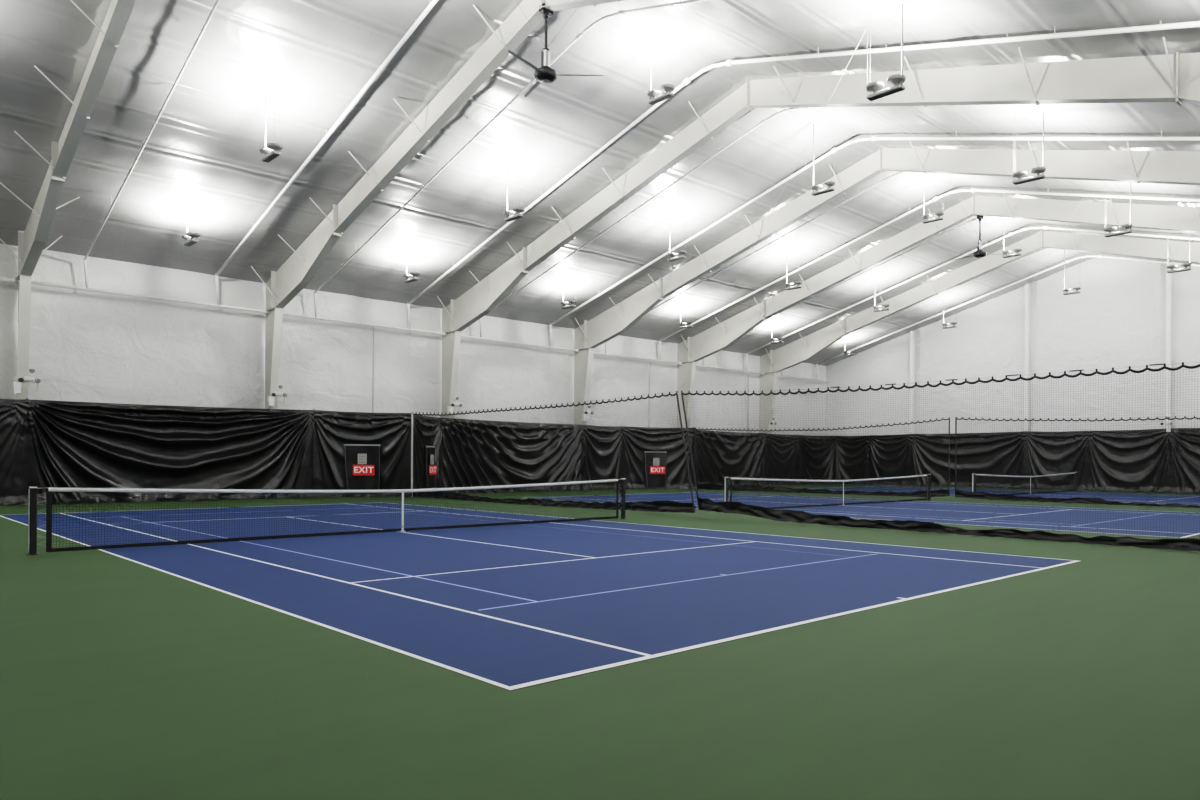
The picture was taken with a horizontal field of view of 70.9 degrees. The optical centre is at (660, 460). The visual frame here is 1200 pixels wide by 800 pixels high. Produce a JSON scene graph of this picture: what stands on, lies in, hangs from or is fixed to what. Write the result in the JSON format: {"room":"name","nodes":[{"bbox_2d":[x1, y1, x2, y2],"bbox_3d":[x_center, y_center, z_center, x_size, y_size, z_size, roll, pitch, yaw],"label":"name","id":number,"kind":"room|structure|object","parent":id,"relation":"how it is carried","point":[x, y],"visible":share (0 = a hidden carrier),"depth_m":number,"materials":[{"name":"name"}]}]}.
{"room":"sports hall","nodes":[
{"label":"sports hall","id":0,"kind":"room"},
{"bbox_2d":[0,244,826,435],"bbox_3d":[-7.490,-2.833,42.050,55.440,8.750,0.141,0,0,-45],"label":"wall","id":1,"kind":"structure","parent":0,"point":[85,346],"depth_m":35.26,"materials":[{"name":"white paint"}]},
{"bbox_2d":[372,327,373,412],"bbox_3d":[-12.534,-2.159,36.554,0.070,7.300,0.070,0,0,-45],"label":"conduit","id":2,"kind":"object","parent":1,"relation":"attached to","point":[373,327],"visible":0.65,"depth_m":36.53,"materials":[{"name":"white metal"}]},
{"bbox_2d":[648,363,649,426],"bbox_3d":[-0.686,-2.036,48.394,0.070,7.200,0.070,0,0,-45],"label":"conduit","id":3,"kind":"object","parent":1,"relation":"attached to","point":[649,363],"visible":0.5,"depth_m":48.37,"materials":[{"name":"white metal"}]},
{"bbox_2d":[748,375,748,432],"bbox_3d":[5.680,-1.997,54.755,0.070,7.200,0.070,0,0,-45],"label":"conduit","id":4,"kind":"object","parent":1,"relation":"attached to","point":[748,375],"visible":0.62,"depth_m":54.73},
{"bbox_2d":[0,0,1199,365],"bbox_3d":[5.560,-9.462,29.031,55.640,4.986,36.900,0,0,-45],"label":"ceiling","id":5,"kind":"structure","parent":0,"point":[202,157],"depth_m":26.26,"materials":[{"name":"white metal"}]},
{"bbox_2d":[84,0,219,287],"bbox_3d":[-7.194,-8.715,16.312,0.174,5.685,35.848,0,0,-45],"label":"pipe","id":6,"kind":"object","parent":5,"relation":"hanging from","point":[217,1],"visible":1,"depth_m":23.02,"materials":[{"name":"white metal"}]},
{"bbox_2d":[182,213,200,245],"bbox_3d":[-15.484,-7.802,27.671,0.400,1.314,0.930,0,0,-45],"label":"uplight","id":7,"kind":"object","parent":5,"relation":"hanging from","point":[191,237],"visible":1,"depth_m":27.57,"materials":[{"name":"metal"}]},
{"bbox_2d":[259,93,282,162],"bbox_3d":[-10.563,-9.244,22.755,0.400,2.098,0.930,0,0,-45],"label":"uplight","id":8,"kind":"object","parent":5,"relation":"hanging from","point":[271,152],"visible":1,"depth_m":22.69,"materials":[{"name":"metal"}]},
{"bbox_2d":[215,0,437,304],"bbox_3d":[-4.232,-8.776,19.283,0.228,5.846,35.875,0,0,-45],"label":"pipe","id":9,"kind":"object","parent":5,"relation":"hanging from","point":[430,6],"visible":1,"depth_m":24.73,"materials":[{"name":"white metal"}]},
{"bbox_2d":[403,246,419,282],"bbox_3d":[-9.882,-7.771,33.269,0.400,1.320,0.930,0,0,-45],"label":"uplight","id":10,"kind":"object","parent":5,"relation":"hanging from","point":[411,275],"visible":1,"depth_m":33.20,"materials":[{"name":"metal"}]},
{"bbox_2d":[314,0,705,316],"bbox_3d":[-1.592,-8.681,21.910,0.174,5.685,35.848,0,0,-45],"label":"pipe","id":11,"kind":"object","parent":5,"relation":"hanging from","point":[579,35],"visible":0.9,"depth_m":24.82,"materials":[{"name":"white metal"}]},
{"bbox_2d":[504,166,524,221],"bbox_3d":[-4.960,-9.215,28.352,0.400,2.109,0.930,0,0,-45],"label":"uplight","id":12,"kind":"object","parent":5,"relation":"hanging from","point":[511,216],"visible":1,"depth_m":28.36,"materials":[{"name":"metal"}]},
{"bbox_2d":[561,285,575,308],"bbox_3d":[-4.279,-7.726,38.867,0.400,1.299,0.930,0,0,-45],"label":"uplight","id":13,"kind":"object","parent":5,"relation":"hanging from","point":[571,302],"visible":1,"depth_m":38.86,"materials":[{"name":"metal"}]},
{"bbox_2d":[479,107,811,337],"bbox_3d":[4.010,-8.646,27.508,0.174,5.685,35.848,0,0,-45],"label":"pipe","id":14,"kind":"object","parent":5,"relation":"hanging from","point":[787,109],"visible":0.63,"depth_m":31.75,"materials":[{"name":"white metal"}]},
{"bbox_2d":[647,29,674,104],"bbox_3d":[-0.002,-10.952,23.401,0.400,1.804,0.930,0,0,-45],"label":"uplight","id":15,"kind":"object","parent":5,"relation":"hanging from","point":[668,89],"visible":1,"depth_m":23.40,"materials":[{"name":"metal"}]},
{"bbox_2d":[667,211,685,261],"bbox_3d":[0.642,-9.183,33.951,0.400,2.113,0.930,0,0,-45],"label":"uplight","id":16,"kind":"object","parent":5,"relation":"hanging from","point":[681,253],"visible":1,"depth_m":33.79,"materials":[{"name":"metal"}]},
{"bbox_2d":[679,308,692,328],"bbox_3d":[1.323,-7.701,44.465,0.400,1.318,0.930,0,0,-45],"label":"uplight","id":17,"kind":"object","parent":5,"relation":"hanging from","point":[687,322],"visible":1,"depth_m":44.45,"materials":[{"name":"metal"}]},
{"bbox_2d":[605,172,901,352],"bbox_3d":[9.613,-8.612,33.106,0.174,5.685,35.848,0,0,-45],"label":"pipe","id":18,"kind":"object","parent":5,"relation":"hanging from","point":[885,178],"visible":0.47,"depth_m":37.24,"materials":[{"name":"white metal"}]},
{"bbox_2d":[770,322,783,343],"bbox_3d":[6.926,-7.659,50.063,0.400,1.303,0.930,0,0,-45],"label":"uplight","id":19,"kind":"object","parent":5,"relation":"hanging from","point":[771,339],"visible":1,"depth_m":49.87,"materials":[{"name":"metal"}]},
{"bbox_2d":[785,251,801,289],"bbox_3d":[6.245,-9.147,39.549,0.400,2.110,0.930,0,0,-45],"label":"uplight","id":20,"kind":"object","parent":5,"relation":"hanging from","point":[797,283],"visible":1,"depth_m":39.57,"materials":[{"name":"metal"}]},
{"bbox_2d":[407,20,1199,328],"bbox_3d":[1.370,-8.742,24.881,0.228,5.846,35.875,0,0,-45],"label":"pipe","id":21,"kind":"object","parent":5,"relation":"hanging from","point":[686,81],"visible":0.94,"depth_m":21.39,"materials":[{"name":"white metal"}]},
{"bbox_2d":[811,121,834,195],"bbox_3d":[5.598,-10.541,28.999,0.400,2.590,0.930,0,0,-45],"label":"uplight","id":22,"kind":"object","parent":5,"relation":"hanging from","point":[829,184],"visible":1,"depth_m":28.94,"materials":[{"name":"metal"}]},
{"bbox_2d":[703,218,976,365],"bbox_3d":[15.215,-8.578,38.704,0.174,5.685,35.848,0,0,-45],"label":"pipe","id":23,"kind":"object","parent":5,"relation":"hanging from","point":[973,219],"visible":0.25,"depth_m":42.75,"materials":[{"name":"white metal"}]},
{"bbox_2d":[844,339,855,355],"bbox_3d":[12.528,-7.619,55.661,0.400,1.290,0.930,0,0,-45],"label":"uplight","id":24,"kind":"object","parent":5,"relation":"hanging from","point":[846,352],"visible":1,"depth_m":55.65,"materials":[{"name":"metal"}]},
{"bbox_2d":[549,130,1199,346],"bbox_3d":[6.972,-8.707,30.479,0.228,5.846,35.875,0,0,-45],"label":"pipe","id":25,"kind":"object","parent":5,"relation":"hanging from","point":[873,138],"visible":0.98,"depth_m":29.46,"materials":[{"name":"white metal"}]},
{"bbox_2d":[873,277,888,311],"bbox_3d":[11.847,-9.111,45.147,0.400,2.107,0.930,0,0,-45],"label":"uplight","id":26,"kind":"object","parent":5,"relation":"hanging from","point":[884,305],"visible":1,"depth_m":45.21,"materials":[{"name":"metal"}]},
{"bbox_2d":[866,0,905,100],"bbox_3d":[4.942,-9.119,18.442,0.400,2.157,0.930,0,0,-45],"label":"uplight","id":27,"kind":"object","parent":5,"relation":"hanging from","point":[876,88],"visible":1,"depth_m":18.33,"materials":[{"name":"metal"}]},
{"bbox_2d":[781,248,1046,374],"bbox_3d":[20.818,-8.544,44.302,0.174,5.685,35.848,0,0,-45],"label":"pipe","id":28,"kind":"object","parent":5,"relation":"hanging from","point":[1044,248],"visible":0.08,"depth_m":45.92,"materials":[{"name":"white metal"}]},
{"bbox_2d":[659,188,1199,359],"bbox_3d":[12.575,-8.673,36.077,0.228,5.846,35.875,0,0,-45],"label":"pipe","id":29,"kind":"object","parent":5,"relation":"hanging from","point":[936,198],"visible":0.94,"depth_m":35.96,"materials":[{"name":"white metal"}]},
{"bbox_2d":[922,176,943,223],"bbox_3d":[11.203,-10.833,34.597,0.400,1.943,0.930,0,0,-45],"label":"uplight","id":30,"kind":"object","parent":5,"relation":"hanging from","point":[938,214],"visible":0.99,"depth_m":34.59,"materials":[{"name":"metal"}]},
{"bbox_2d":[942,298,956,328],"bbox_3d":[17.449,-9.079,50.745,0.400,2.110,0.930,0,0,-45],"label":"uplight","id":31,"kind":"object","parent":5,"relation":"hanging from","point":[952,323],"visible":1,"depth_m":50.78,"materials":[{"name":"metal"}]},
{"bbox_2d":[746,226,1199,370],"bbox_3d":[18.177,-8.639,41.675,0.228,5.846,35.875,0,0,-45],"label":"pipe","id":32,"kind":"object","parent":5,"relation":"hanging from","point":[1043,227],"visible":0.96,"depth_m":43.20,"materials":[{"name":"white metal"}]},
{"bbox_2d":[816,255,1199,379],"bbox_3d":[23.780,-8.605,47.273,0.228,5.846,35.875,0,0,-45],"label":"pipe","id":33,"kind":"object","parent":5,"relation":"hanging from","point":[1098,256],"visible":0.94,"depth_m":50.03,"materials":[{"name":"white metal"}]},
{"bbox_2d":[1002,217,1021,257],"bbox_3d":[16.805,-10.780,40.195,0.400,2.005,0.930,0,0,-45],"label":"uplight","id":34,"kind":"object","parent":5,"relation":"hanging from","point":[1014,250],"visible":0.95,"depth_m":40.08,"materials":[{"name":"metal"}]},
{"bbox_2d":[1012,110,1045,184],"bbox_3d":[10.544,-9.081,24.040,0.400,2.150,0.930,0,0,-45],"label":"uplight","id":35,"kind":"object","parent":5,"relation":"hanging from","point":[1037,170],"visible":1,"depth_m":23.91,"materials":[{"name":"metal"}]},
{"bbox_2d":[1063,250,1080,294],"bbox_3d":[22.405,-10.404,45.793,0.400,2.621,0.930,0,0,-45],"label":"uplight","id":36,"kind":"object","parent":5,"relation":"hanging from","point":[1077,288],"visible":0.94,"depth_m":45.74,"materials":[{"name":"metal"}]},
{"bbox_2d":[1104,182,1132,236],"bbox_3d":[16.147,-9.051,29.638,0.400,2.159,0.930,0,0,-45],"label":"uplight","id":37,"kind":"object","parent":5,"relation":"hanging from","point":[1126,227],"visible":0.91,"depth_m":29.45,"materials":[{"name":"metal"}]},
{"bbox_2d":[1166,230,1191,272],"bbox_3d":[21.749,-9.013,35.236,0.400,2.151,0.930,0,0,-45],"label":"uplight","id":38,"kind":"object","parent":5,"relation":"hanging from","point":[1189,264],"visible":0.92,"depth_m":35.06,"materials":[{"name":"metal"}]},
{"bbox_2d":[0,483,1199,799],"bbox_3d":[5.493,1.602,29.031,55.440,0.001,36.700,0,0,-45],"label":"floor","id":39,"kind":"structure","parent":0,"point":[121,679],"depth_m":5.53,"materials":[{"name":"green paint"}]},
{"bbox_2d":[0,399,27,505],"bbox_3d":[-23.395,-0.320,24.578,7.880,3.479,0.298,0,0,-45],"label":"curtain","id":40,"kind":"object","parent":39,"relation":"on","point":[13,412],"visible":1,"depth_m":27.16,"materials":[{"name":"black fabric"}]},
{"bbox_2d":[0,0,135,399],"bbox_3d":[-8.472,-5.219,15.036,1.994,13.470,36.660,0,0,-45],"label":"frame","id":41,"kind":"object","parent":39,"relation":"on","point":[31,241],"visible":0.94,"depth_m":23.24,"materials":[{"name":"white metal"}]},
{"bbox_2d":[12,369,40,393],"bbox_3d":[-20.664,-2.593,27.354,0.728,0.830,0.240,0,0,-45],"label":"emergency light","id":42,"kind":"object","parent":41,"relation":"attached to","point":[16,385],"visible":1,"depth_m":27.21,"materials":[{"name":"white plastic"}]},
{"bbox_2d":[0,277,829,382],"bbox_3d":[-7.136,-5.846,41.700,54.820,0.170,0.162,0,0,-45],"label":"pipe","id":43,"kind":"object","parent":41,"relation":"attached to","point":[13,280],"visible":1,"depth_m":35.09,"materials":[{"name":"white metal"}]},
{"bbox_2d":[26,398,314,504],"bbox_3d":[-17.221,-0.333,30.567,9.440,3.579,0.551,0,0,-45],"label":"curtain","id":44,"kind":"object","parent":39,"relation":"on","point":[70,444],"visible":0.93,"depth_m":30.12,"materials":[{"name":"black fabric"}]},
{"bbox_2d":[313,409,411,496],"bbox_3d":[-12.215,-0.302,34.451,3.876,3.579,0.279,0,0,-15],"label":"curtain","id":45,"kind":"object","parent":39,"relation":"on","point":[339,437],"visible":0.95,"depth_m":34.45,"materials":[{"name":"black fabric"}]},
{"bbox_2d":[358,454,366,464],"bbox_3d":[-12.232,-0.050,34.379,0.340,0.472,0.018,0,0,-15],"label":"placard","id":46,"kind":"object","parent":45,"relation":"attached to","point":[362,458],"visible":1,"depth_m":34.37,"materials":[{"name":"metal"}]},
{"bbox_2d":[353,465,374,474],"bbox_3d":[-12.171,0.384,34.373,0.840,0.430,0.027,0,0,-15],"label":"exit sign","id":47,"kind":"object","parent":45,"relation":"attached to","point":[357,469],"visible":1,"depth_m":34.37,"materials":[{"name":"red plastic"}]},
{"bbox_2d":[411,412,412,496],"bbox_3d":[-10.376,-0.255,34.991,0.080,3.520,0.076,0,0,-45],"label":"pole","id":48,"kind":"object","parent":39,"relation":"on","point":[411,412],"visible":1,"depth_m":34.96,"materials":[{"name":"white metal"}]},
{"bbox_2d":[413,413,441,488],"bbox_3d":[-10.111,-0.269,36.573,0.267,3.539,3.171,0,0,7],"label":"curtain","id":49,"kind":"object","parent":39,"relation":"on","point":[417,432],"visible":0.73,"depth_m":36.40,"materials":[{"name":"black fabric"}]},
{"bbox_2d":[430,455,433,463],"bbox_3d":[-10.019,-0.027,36.732,0.018,0.472,0.340,0,0,7],"label":"placard","id":50,"kind":"object","parent":49,"relation":"attached to","point":[431,456],"visible":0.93,"depth_m":36.72,"materials":[{"name":"metal"}]},
{"bbox_2d":[429,465,436,474],"bbox_3d":[-9.992,0.407,36.789,0.028,0.430,0.840,0,0,7],"label":"exit sign","id":51,"kind":"object","parent":49,"relation":"attached to","point":[433,468],"visible":0.78,"depth_m":36.83,"materials":[{"name":"red plastic"}]},
{"bbox_2d":[251,0,624,408],"bbox_3d":[-2.870,-5.185,20.634,1.994,13.470,36.660,0,0,-45],"label":"frame","id":52,"kind":"object","parent":39,"relation":"on","point":[284,284],"visible":0.95,"depth_m":26.29,"materials":[{"name":"white metal"}]},
{"bbox_2d":[267,385,286,405],"bbox_3d":[-15.062,-2.559,32.952,0.728,0.830,0.240,0,0,-45],"label":"emergency light","id":53,"kind":"object","parent":52,"relation":"attached to","point":[270,398],"visible":1,"depth_m":32.76,"materials":[{"name":"white plastic"}]},
{"bbox_2d":[507,1,603,96],"bbox_3d":[-2.995,-10.537,20.946,2.484,2.433,2.152,0,0,-30],"label":"ceiling fan","id":54,"kind":"object","parent":52,"relation":"hanging from","point":[545,74],"visible":1,"depth_m":20.57,"materials":[{"name":"metal"}]},
{"bbox_2d":[440,416,582,492],"bbox_3d":[-6.926,-0.235,40.904,8.360,3.509,0.481,0,0,-45],"label":"curtain","id":55,"kind":"object","parent":39,"relation":"on","point":[448,477],"visible":0.81,"depth_m":40.71,"materials":[{"name":"black fabric"}]},
{"bbox_2d":[0,502,1079,690],"bbox_3d":[-5.543,1.532,17.983,10.970,0.005,23.770,0,0,-45],"label":"court","id":56,"kind":"object","parent":39,"relation":"on","point":[517,606],"visible":0.89,"depth_m":11.30,"materials":[{"name":"blue paint"}]},
{"bbox_2d":[26,478,625,554],"bbox_3d":[-5.526,0.990,17.997,0.266,1.089,13.008,0,0,45],"label":"net","id":57,"kind":"object","parent":56,"relation":"on","point":[32,506],"visible":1,"depth_m":16.21,"materials":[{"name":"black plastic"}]},
{"bbox_2d":[581,424,622,489],"bbox_3d":[-3.051,-0.196,44.899,2.891,3.479,0.307,0,0,-45],"label":"curtain","id":58,"kind":"object","parent":39,"relation":"on","point":[605,456],"visible":0.79,"depth_m":44.96,"materials":[{"name":"black fabric"}]},
{"bbox_2d":[622,426,694,488],"bbox_3d":[-0.132,-0.178,46.231,4.108,3.479,0.311,0,0,-10],"label":"curtain","id":59,"kind":"object","parent":39,"relation":"on","point":[632,482],"visible":0.8,"depth_m":46.27,"materials":[{"name":"black fabric"}]},
{"bbox_2d":[653,458,658,465],"bbox_3d":[-0.252,0.083,46.158,0.340,0.472,0.018,0,0,-10],"label":"placard","id":60,"kind":"object","parent":59,"relation":"attached to","point":[655,459],"visible":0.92,"depth_m":46.15,"materials":[{"name":"metal"}]},
{"bbox_2d":[650,466,664,473],"bbox_3d":[-0.192,0.517,46.147,0.840,0.430,0.027,0,0,-10],"label":"exit sign","id":61,"kind":"object","parent":59,"relation":"attached to","point":[657,471],"visible":0.95,"depth_m":46.14,"materials":[{"name":"red plastic"}]},
{"bbox_2d":[694,428,694,486],"bbox_3d":[1.868,-0.131,46.646,0.070,3.420,0.067,0,0,-45],"label":"pole","id":62,"kind":"object","parent":39,"relation":"on","point":[694,428],"visible":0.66,"depth_m":46.62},
{"bbox_2d":[693,427,695,476],"bbox_3d":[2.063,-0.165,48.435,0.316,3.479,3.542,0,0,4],"label":"pole","id":63,"kind":"object","parent":39,"relation":"on","point":[693,427],"visible":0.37,"depth_m":49.37,"materials":[{"name":"black metal"}]},
{"bbox_2d":[695,429,766,485],"bbox_3d":[4.548,-0.150,52.410,6.760,3.479,0.423,0,0,-45],"label":"curtain","id":64,"kind":"object","parent":39,"relation":"on","point":[703,441],"visible":0.71,"depth_m":52.38,"materials":[{"name":"black fabric"}]},
{"bbox_2d":[764,432,797,484],"bbox_3d":[8.137,-0.118,56.105,3.661,3.459,0.270,0,0,-45],"label":"curtain","id":65,"kind":"object","parent":39,"relation":"on","point":[781,444],"visible":0.71,"depth_m":56.15,"materials":[{"name":"black fabric"}]},
{"bbox_2d":[413,30,1199,551],"bbox_3d":[1.494,-4.327,23.126,0.304,11.796,33.580,0,0,-45],"label":"net","id":66,"kind":"object","parent":39,"relation":"on","point":[1186,544],"visible":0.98,"depth_m":20.33,"materials":[{"name":"fabric"}]},
{"bbox_2d":[797,435,834,483],"bbox_3d":[11.040,-0.125,58.930,4.561,3.509,0.376,0,0,-45],"label":"curtain","id":67,"kind":"object","parent":39,"relation":"on","point":[822,442],"visible":0.73,"depth_m":58.92,"materials":[{"name":"black fabric"}]},
{"bbox_2d":[437,36,1199,417],"bbox_3d":[2.732,-5.150,26.232,1.994,13.470,36.660,0,0,-45],"label":"frame","id":68,"kind":"object","parent":39,"relation":"on","point":[1168,77],"visible":0.98,"depth_m":23.56,"materials":[{"name":"white metal"}]},
{"bbox_2d":[447,397,462,413],"bbox_3d":[-9.460,-2.525,38.550,0.728,0.830,0.240,0,0,-45],"label":"emergency light","id":69,"kind":"object","parent":68,"relation":"attached to","point":[449,409],"visible":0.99,"depth_m":38.39,"materials":[{"name":"white plastic"}]},
{"bbox_2d":[834,436,869,483],"bbox_3d":[13.422,-0.106,59.421,0.386,3.499,2.861,0,0,-45],"label":"curtain","id":70,"kind":"object","parent":39,"relation":"on","point":[861,447],"visible":0.69,"depth_m":59.44,"materials":[{"name":"black fabric"}]},
{"bbox_2d":[532,492,1199,537],"bbox_3d":[6.518,1.605,30.034,10.970,0.005,23.770,0,0,-45],"label":"court","id":71,"kind":"object","parent":39,"relation":"on","point":[865,511],"visible":0.66,"depth_m":25.91,"materials":[{"name":"blue paint"}]},
{"bbox_2d":[723,474,930,512],"bbox_3d":[6.524,1.063,30.037,0.266,1.089,13.008,0,0,45],"label":"net","id":72,"kind":"object","parent":71,"relation":"on","point":[928,482],"visible":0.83,"depth_m":29.31,"materials":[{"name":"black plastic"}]},
{"bbox_2d":[574,141,1199,424],"bbox_3d":[8.335,-5.116,31.830,1.994,13.470,36.660,0,0,-45],"label":"frame","id":73,"kind":"object","parent":39,"relation":"on","point":[1158,167],"visible":0.94,"depth_m":31.68,"materials":[{"name":"white metal"}]},
{"bbox_2d":[581,406,593,420],"bbox_3d":[-3.857,-2.491,44.148,0.728,0.830,0.240,0,0,-45],"label":"emergency light","id":74,"kind":"object","parent":73,"relation":"attached to","point":[586,411],"visible":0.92,"depth_m":43.98,"materials":[{"name":"white plastic"}]},
{"bbox_2d":[869,434,911,485],"bbox_3d":[15.574,-0.102,57.329,0.298,3.519,3.261,0,0,-45],"label":"curtain","id":75,"kind":"object","parent":39,"relation":"on","point":[878,454],"visible":0.66,"depth_m":57.44,"materials":[{"name":"black fabric"}]},
{"bbox_2d":[910,331,914,433],"bbox_3d":[16.919,-3.526,56.533,0.254,10.395,0.200,0,0,-45],"label":"column","id":76,"kind":"structure","parent":39,"relation":"on","point":[912,333],"depth_m":56.49,"materials":[{"name":"white metal"}]},
{"bbox_2d":[677,193,1199,427],"bbox_3d":[13.937,-5.082,37.428,1.994,13.470,36.660,0,0,-45],"label":"frame","id":77,"kind":"object","parent":39,"relation":"on","point":[724,334],"visible":0.91,"depth_m":39.30,"materials":[{"name":"white metal"}]},
{"bbox_2d":[954,202,1002,259],"bbox_3d":[14.172,-10.397,38.110,2.484,2.503,2.152,0,0,-36],"label":"ceiling fan","id":78,"kind":"object","parent":77,"relation":"hanging from","point":[979,253],"visible":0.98,"depth_m":37.76,"materials":[{"name":"metal"}]},
{"bbox_2d":[695,197,1199,507],"bbox_3d":[13.604,-4.303,34.909,0.285,11.896,33.130,0,0,-45],"label":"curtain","id":79,"kind":"object","parent":39,"relation":"on","point":[961,494],"visible":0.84,"depth_m":35.66,"materials":[{"name":"fabric"}]},
{"bbox_2d":[910,431,1026,487],"bbox_3d":[19.381,-0.084,53.500,0.324,3.529,7.660,0,0,-45],"label":"curtain","id":80,"kind":"object","parent":39,"relation":"on","point":[941,453],"visible":0.67,"depth_m":53.49,"materials":[{"name":"black fabric"}]},
{"bbox_2d":[759,230,1199,433],"bbox_3d":[19.540,-5.048,43.026,1.994,13.470,36.660,0,0,-45],"label":"frame","id":81,"kind":"object","parent":39,"relation":"on","point":[803,349],"visible":0.92,"depth_m":46.56,"materials":[{"name":"white metal"}]},
{"bbox_2d":[768,418,776,429],"bbox_3d":[7.348,-2.422,55.344,0.728,0.830,0.240,0,0,-45],"label":"emergency light","id":82,"kind":"object","parent":81,"relation":"attached to","point":[771,423],"visible":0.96,"depth_m":55.19,"materials":[{"name":"white plastic"}]},
{"bbox_2d":[809,486,1199,504],"bbox_3d":[18.459,1.678,41.966,10.970,0.005,23.770,0,0,-45],"label":"court","id":83,"kind":"object","parent":39,"relation":"on","point":[1151,497],"visible":0.46,"depth_m":41.27,"materials":[{"name":"blue paint"}]},
{"bbox_2d":[972,472,1077,494],"bbox_3d":[18.465,1.136,41.969,0.266,1.089,13.008,0,0,45],"label":"net","id":84,"kind":"object","parent":83,"relation":"on","point":[1043,478],"visible":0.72,"depth_m":41.50,"materials":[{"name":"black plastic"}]},
{"bbox_2d":[1024,284,1029,430],"bbox_3d":[22.297,-4.512,51.157,0.254,12.432,0.200,0,0,-45],"label":"column","id":85,"kind":"structure","parent":39,"relation":"on","point":[1027,289],"depth_m":51.10,"materials":[{"name":"white metal"}]},
{"bbox_2d":[1024,431,1088,489],"bbox_3d":[23.315,-0.060,49.586,0.292,3.529,3.561,0,0,-45],"label":"curtain","id":86,"kind":"object","parent":39,"relation":"on","point":[1041,435],"visible":0.66,"depth_m":49.63,"materials":[{"name":"black fabric"}]},
{"bbox_2d":[1087,429,1169,492],"bbox_3d":[26.011,-0.049,46.871,0.316,3.539,4.211,0,0,-45],"label":"curtain","id":87,"kind":"object","parent":39,"relation":"on","point":[1136,441],"visible":0.81,"depth_m":46.85,"materials":[{"name":"black fabric"}]},
{"bbox_2d":[1165,264,1171,424],"bbox_3d":[27.669,-4.479,45.780,0.254,12.432,0.200,0,0,-45],"label":"column","id":88,"kind":"structure","parent":39,"relation":"on","point":[1168,275],"depth_m":45.72,"materials":[{"name":"white metal"}]},
{"bbox_2d":[1160,417,1171,431],"bbox_3d":[27.470,-1.980,45.596,0.240,0.830,0.596,0,0,-45],"label":"emergency light","id":89,"kind":"object","parent":88,"relation":"attached to","point":[1170,423],"visible":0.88,"depth_m":45.46,"materials":[{"name":"white plastic"}]},
{"bbox_2d":[1168,428,1199,493],"bbox_3d":[30.121,-0.024,42.709,0.384,3.539,7.610,0,0,-45],"label":"curtain","id":90,"kind":"object","parent":39,"relation":"on","point":[1194,452],"visible":0.85,"depth_m":44.92,"materials":[{"name":"black fabric"}]},
{"bbox_2d":[826,257,1199,491],"bbox_3d":[25.176,-5.083,48.658,0.071,13.650,36.900,0,0,-45],"label":"wall","id":91,"kind":"structure","parent":0,"point":[1117,319],"depth_m":50.43,"materials":[{"name":"white paint"}]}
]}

